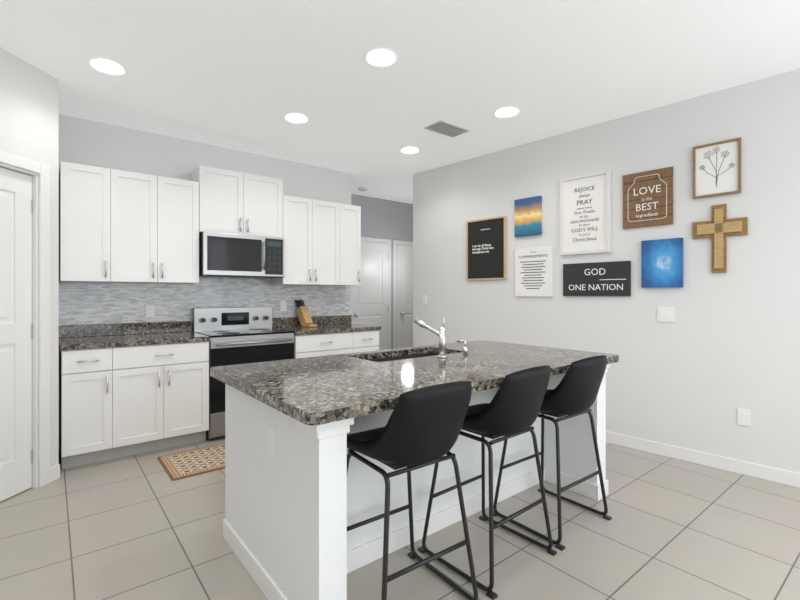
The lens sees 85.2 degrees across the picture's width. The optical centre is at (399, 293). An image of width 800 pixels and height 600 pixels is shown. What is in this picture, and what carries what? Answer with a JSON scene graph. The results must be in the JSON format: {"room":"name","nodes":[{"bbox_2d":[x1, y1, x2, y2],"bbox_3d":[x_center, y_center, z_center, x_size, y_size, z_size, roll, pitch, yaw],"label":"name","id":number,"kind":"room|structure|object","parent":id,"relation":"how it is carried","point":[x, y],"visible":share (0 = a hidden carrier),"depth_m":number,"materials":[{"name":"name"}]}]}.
{"room":"kitchen","nodes":[
{"label":"kitchen","id":0,"kind":"room"},
{"bbox_2d":[0,48,58,486],"bbox_3d":[-2.476,-0.105,2.389,0.100,2.750,1.250,0,0,6],"label":"wall","id":1,"kind":"structure","parent":0,"point":[29,111],"depth_m":2.87,"materials":[{"name":"white paint"}]},
{"bbox_2d":[0,167,32,501],"bbox_3d":[-2.454,0.246,2.478,0.547,2.032,0.560,0,0,-39],"label":"pantry door","id":2,"kind":"structure","parent":1,"relation":"in","point":[16,331],"depth_m":2.74,"materials":[{"name":"white wood"}]},
{"bbox_2d":[0,150,49,487],"bbox_3d":[-2.456,0.206,2.483,0.118,2.128,0.896,0,0,6],"label":"door frame","id":3,"kind":"structure","parent":1,"relation":"attached to","point":[27,165],"depth_m":2.85,"materials":[{"name":"white wood"}]},
{"bbox_2d":[50,464,59,481],"bbox_3d":[-2.419,1.222,2.383,0.012,0.095,1.250,0,0,6],"label":"baseboard","id":4,"kind":"structure","parent":1,"relation":"attached to","point":[54,472],"depth_m":2.97,"materials":[{"name":"white wood"}]},
{"bbox_2d":[59,114,350,448],"bbox_3d":[-1.778,-0.105,4.466,2.935,2.750,0.120,0,0,-39],"label":"wall","id":5,"kind":"structure","parent":0,"point":[93,143],"depth_m":4.09,"materials":[{"name":"white paint"}]},
{"bbox_2d":[60,161,119,282],"bbox_3d":[-2.544,-0.557,3.558,0.374,0.915,0.325,0,0,-39],"label":"upper cabinet","id":6,"kind":"object","parent":5,"relation":"attached to","point":[118,226],"depth_m":3.44,"materials":[{"name":"white wood"}]},
{"bbox_2d":[120,170,199,283],"bbox_3d":[-2.200,-0.557,3.835,0.724,0.915,0.325,0,0,-39],"label":"upper cabinet","id":7,"kind":"object","parent":5,"relation":"attached to","point":[160,216],"depth_m":3.74,"materials":[{"name":"white wood"}]},
{"bbox_2d":[59,277,350,331],"bbox_3d":[-1.703,0.252,4.445,2.820,0.836,0.006,0,0,-39],"label":"tile backsplash","id":8,"kind":"structure","parent":5,"relation":"attached to","point":[83,303],"depth_m":4.14,"materials":[{"name":"tile"}]},
{"bbox_2d":[146,305,154,316],"bbox_3d":[-2.281,0.155,3.972,0.072,0.116,0.005,0,0,-39],"label":"outlet","id":9,"kind":"object","parent":8,"relation":"attached to","point":[150,310],"visible":1,"depth_m":3.97,"materials":[{"name":"white plastic"}]},
{"bbox_2d":[280,301,285,310],"bbox_3d":[-1.281,0.132,4.777,0.072,0.116,0.005,0,0,-39],"label":"outlet","id":10,"kind":"object","parent":8,"relation":"attached to","point":[282,305],"visible":1,"depth_m":4.77,"materials":[{"name":"white plastic"}]},
{"bbox_2d":[190,165,283,237],"bbox_3d":[-1.606,-0.868,4.312,0.796,0.605,0.325,0,0,-39],"label":"upper cabinet","id":11,"kind":"object","parent":5,"relation":"attached to","point":[232,202],"depth_m":4.16,"materials":[{"name":"white wood"}]},
{"bbox_2d":[199,231,283,277],"bbox_3d":[-1.573,-0.364,4.270,0.768,0.396,0.433,0,0,-39],"label":"microwave","id":12,"kind":"object","parent":11,"relation":"attached to","point":[234,255],"visible":1,"depth_m":4.10,"materials":[{"name":"silver metal"}]},
{"bbox_2d":[270,195,343,284],"bbox_3d":[-1.013,-0.557,4.790,0.724,0.915,0.325,0,0,-39],"label":"upper cabinet","id":13,"kind":"object","parent":5,"relation":"attached to","point":[313,229],"depth_m":4.64,"materials":[{"name":"white wood"}]},
{"bbox_2d":[344,204,360,285],"bbox_3d":[-0.684,-0.557,5.053,0.334,0.915,0.325,0,0,-39],"label":"upper cabinet","id":14,"kind":"object","parent":5,"relation":"attached to","point":[352,214],"depth_m":4.97,"materials":[{"name":"white wood"}]},
{"bbox_2d":[351,194,412,348],"bbox_3d":[-1.478,-0.105,5.869,6.950,2.750,0.100,0,0,-39],"label":"wall","id":15,"kind":"structure","parent":0,"point":[391,220],"depth_m":6.83,"materials":[{"name":"grey paint"}]},
{"bbox_2d":[351,241,387,349],"bbox_3d":[-0.435,0.238,6.562,0.698,2.048,0.117,0,0,-39],"label":"door","id":16,"kind":"structure","parent":15,"relation":"in","point":[369,300],"depth_m":6.63,"materials":[{"name":"white wood"}]},
{"bbox_2d":[361,237,412,348],"bbox_3d":[-0.127,0.206,6.877,1.716,2.128,0.016,0,0,-39],"label":"door frame","id":17,"kind":"structure","parent":15,"relation":"attached to","point":[386,241],"depth_m":6.89,"materials":[{"name":"white wood"}]},
{"bbox_2d":[397,245,412,347],"bbox_3d":[0.251,0.238,7.113,0.698,2.048,0.117,0,0,-39],"label":"door","id":18,"kind":"structure","parent":15,"relation":"in","point":[404,296],"depth_m":7.01,"materials":[{"name":"white wood"}]},
{"bbox_2d":[0,436,799,599],"bbox_3d":[1.028,1.300,2.751,7.150,0.060,8.400,0,0,-39],"label":"floor","id":19,"kind":"structure","parent":0,"point":[142,526],"depth_m":2.22,"materials":[{"name":"tile"}]},
{"bbox_2d":[60,341,208,468],"bbox_3d":[-2.196,0.836,3.622,0.992,0.868,0.654,0,0,-39],"label":"base cabinet","id":20,"kind":"object","parent":19,"relation":"on","point":[118,402],"visible":1,"depth_m":3.36,"materials":[{"name":"white wood"}]},
{"bbox_2d":[157,443,224,480],"bbox_3d":[-1.357,1.265,3.448,0.915,0.008,0.535,0,0,-39],"label":"rug","id":21,"kind":"object","parent":19,"relation":"on","point":[183,464],"visible":0.56,"depth_m":3.27,"materials":[{"name":"beige fabric"}]},
{"bbox_2d":[192,307,294,440],"bbox_3d":[-1.493,0.703,4.171,0.776,1.135,0.672,0,0,-39],"label":"stove","id":22,"kind":"object","parent":19,"relation":"on","point":[240,335],"visible":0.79,"depth_m":4.02,"materials":[{"name":"silver metal"}]},
{"bbox_2d":[294,330,378,358],"bbox_3d":[-0.803,0.836,4.742,0.999,0.868,0.654,0,0,-39],"label":"base cabinet","id":23,"kind":"object","parent":19,"relation":"on","point":[312,345],"visible":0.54,"depth_m":4.48,"materials":[{"name":"white wood"}]},
{"bbox_2d":[59,315,380,350],"bbox_3d":[-1.501,0.329,4.194,2.813,0.142,0.633,0,0,-39],"label":"countertop","id":24,"kind":"structure","parent":23,"relation":"on","point":[77,337],"depth_m":3.80,"materials":[{"name":"stone"}]},
{"bbox_2d":[295,300,316,326],"bbox_3d":[-1.043,0.212,4.798,0.265,0.293,0.110,0,0,36],"label":"knife block","id":25,"kind":"object","parent":24,"relation":"on","point":[304,316],"visible":1,"depth_m":4.78,"materials":[{"name":"brown wood"}]},
{"bbox_2d":[347,381,477,599],"bbox_3d":[0.011,0.797,1.781,0.518,0.945,0.519,0,0,-39],"label":"stool","id":26,"kind":"object","parent":19,"relation":"on","point":[422,428],"visible":0.98,"depth_m":1.59,"materials":[{"name":"black leather"}]},
{"bbox_2d":[223,362,613,599],"bbox_3d":[0.199,0.846,2.508,2.065,0.849,1.040,0,0,-39],"label":"kitchen island","id":27,"kind":"object","parent":19,"relation":"on","point":[299,499],"depth_m":2.03,"materials":[{"name":"wood"}]},
{"bbox_2d":[210,340,618,425],"bbox_3d":[0.193,0.400,2.484,2.136,0.040,1.130,0,0,-39],"label":"island countertop","id":28,"kind":"structure","parent":27,"relation":"on","point":[318,390],"depth_m":2.08,"materials":[{"name":"grey stone"}]},
{"bbox_2d":[418,365,556,599],"bbox_3d":[0.441,0.797,2.125,0.514,0.945,0.517,0,0,-39],"label":"stool","id":29,"kind":"object","parent":19,"relation":"on","point":[511,409],"visible":0.83,"depth_m":1.94,"materials":[{"name":"black leather"}]},
{"bbox_2d":[493,355,611,550],"bbox_3d":[0.870,0.797,2.469,0.510,0.945,0.514,0,0,-39],"label":"stool","id":30,"kind":"object","parent":19,"relation":"on","point":[574,393],"visible":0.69,"depth_m":2.27,"materials":[{"name":"black leather"}]},
{"bbox_2d":[0,0,799,203],"bbox_3d":[1.028,-1.510,2.751,7.150,0.060,8.400,0,0,-39],"label":"ceiling","id":31,"kind":"structure","parent":0,"point":[245,75],"depth_m":2.82,"materials":[{"name":"white paint"}]},
{"bbox_2d":[89,59,124,74],"bbox_3d":[-1.898,-1.474,2.824,0.196,0.012,0.196,0,0,-39],"label":"recessed light","id":32,"kind":"object","parent":31,"relation":"in","point":[107,67],"visible":0.96,"depth_m":2.83,"materials":[{"name":"white"}]},
{"bbox_2d":[284,114,307,123],"bbox_3d":[-0.870,-1.474,3.651,0.196,0.012,0.196,0,0,-39],"label":"recessed light","id":33,"kind":"object","parent":31,"relation":"in","point":[296,118],"visible":0.98,"depth_m":3.66,"materials":[{"name":"white plastic"}]},
{"bbox_2d":[358,187,367,190],"bbox_3d":[-0.515,-1.462,6.066,0.136,0.034,0.136,0,0,-39],"label":"smoke detector","id":34,"kind":"object","parent":31,"relation":"attached to","point":[363,188],"visible":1,"depth_m":6.02,"materials":[{"name":"white plastic"}]},
{"bbox_2d":[365,50,396,66],"bbox_3d":[-0.117,-1.474,2.716,0.196,0.012,0.196,0,0,-39],"label":"recessed light","id":35,"kind":"object","parent":31,"relation":"in","point":[381,58],"visible":0.94,"depth_m":2.73,"materials":[{"name":"white"}]},
{"bbox_2d":[400,147,418,153],"bbox_3d":[0.102,-1.474,4.470,0.196,0.012,0.196,0,0,-39],"label":"recessed light","id":36,"kind":"object","parent":31,"relation":"in","point":[409,150],"visible":0.94,"depth_m":4.47,"materials":[{"name":"white plastic"}]},
{"bbox_2d":[424,121,468,137],"bbox_3d":[0.421,-1.473,3.902,0.360,0.012,0.210,0,0,-39],"label":"ceiling vent","id":37,"kind":"object","parent":31,"relation":"in","point":[446,129],"visible":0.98,"depth_m":3.88,"materials":[{"name":"grey metal"}]},
{"bbox_2d":[495,108,518,117],"bbox_3d":[0.868,-1.474,3.533,0.196,0.012,0.196,0,0,-39],"label":"recessed light","id":38,"kind":"object","parent":31,"relation":"in","point":[506,112],"visible":0.98,"depth_m":3.54,"materials":[{"name":"white"}]},
{"bbox_2d":[413,69,799,472],"bbox_3d":[2.588,-0.105,2.979,0.120,2.750,6.830,0,0,-44],"label":"wall","id":39,"kind":"structure","parent":0,"point":[709,361],"depth_m":3.38,"materials":[{"name":"white paint"}]},
{"bbox_2d":[422,295,426,304],"bbox_3d":[0.297,0.070,5.236,0.008,0.116,0.072,0,0,-44],"label":"light switch","id":40,"kind":"object","parent":39,"relation":"attached to","point":[424,299],"visible":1,"depth_m":5.23,"materials":[{"name":"white plastic"}]},
{"bbox_2d":[466,216,505,279],"bbox_3d":[0.905,-0.473,4.602,0.021,0.647,0.490,0,0,-44],"label":"picture","id":41,"kind":"object","parent":39,"relation":"attached to","point":[486,249],"visible":1,"depth_m":4.59,"materials":[{"name":"brown wood"}]},
{"bbox_2d":[514,196,541,236],"bbox_3d":[1.247,-0.753,4.245,0.030,0.367,0.279,0,0,-44],"label":"picture","id":42,"kind":"object","parent":39,"relation":"attached to","point":[527,216],"visible":0.94,"depth_m":4.22},
{"bbox_2d":[515,246,552,296],"bbox_3d":[1.289,-0.211,4.209,0.019,0.473,0.390,0,0,-44],"label":"sign","id":43,"kind":"object","parent":39,"relation":"attached to","point":[533,272],"visible":1,"depth_m":4.19,"materials":[{"name":"white paper"}]},
{"bbox_2d":[560,169,610,254],"bbox_3d":[1.633,-0.707,3.854,0.024,0.702,0.441,0,0,-44],"label":"sign","id":44,"kind":"object","parent":39,"relation":"attached to","point":[585,213],"visible":1,"depth_m":3.84,"materials":[{"name":"white"}]},
{"bbox_2d":[563,261,630,295],"bbox_3d":[1.699,-0.128,3.787,0.021,0.292,0.572,0,0,-44],"label":"sign","id":45,"kind":"object","parent":39,"relation":"attached to","point":[599,279],"visible":1,"depth_m":3.76,"materials":[{"name":"grey wood"}]},
{"bbox_2d":[623,166,672,228],"bbox_3d":[1.985,-0.763,3.495,0.021,0.444,0.364,0,0,-44],"label":"sign","id":46,"kind":"object","parent":39,"relation":"attached to","point":[651,191],"visible":1,"depth_m":3.48,"materials":[{"name":"brown wood"}]},
{"bbox_2d":[641,238,682,287],"bbox_3d":[2.055,-0.240,3.415,0.030,0.378,0.286,0,0,-44],"label":"picture","id":47,"kind":"object","parent":39,"relation":"attached to","point":[661,262],"visible":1,"depth_m":3.40,"materials":[{"name":"fabric"}]},
{"bbox_2d":[657,307,674,321],"bbox_3d":[2.080,0.161,3.406,0.008,0.116,0.120,0,0,-44],"label":"light switch","id":48,"kind":"object","parent":39,"relation":"attached to","point":[665,314],"visible":1,"depth_m":3.40,"materials":[{"name":"white plastic"}]},
{"bbox_2d":[606,431,799,487],"bbox_3d":[2.540,1.222,2.933,0.012,0.095,6.830,0,0,-44],"label":"baseboard","id":49,"kind":"structure","parent":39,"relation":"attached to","point":[781,476],"depth_m":3.20,"materials":[{"name":"white wood"}]},
{"bbox_2d":[693,137,740,198],"bbox_3d":[2.302,-0.907,3.166,0.025,0.387,0.287,0,0,-44],"label":"picture","id":50,"kind":"object","parent":39,"relation":"attached to","point":[716,168],"visible":1,"depth_m":3.16,"materials":[{"name":"white paper"}]},
{"bbox_2d":[692,204,747,272],"bbox_3d":[2.311,-0.401,3.152,0.032,0.493,0.327,0,0,-44],"label":"cross","id":51,"kind":"object","parent":39,"relation":"attached to","point":[718,228],"visible":1,"depth_m":3.14,"materials":[{"name":"brown wood"}]},
{"bbox_2d":[737,408,749,425],"bbox_3d":[2.418,0.866,3.060,0.007,0.116,0.072,0,0,-44],"label":"outlet","id":52,"kind":"object","parent":39,"relation":"attached to","point":[743,416],"visible":1,"depth_m":3.06,"materials":[{"name":"white plastic"}]}
]}

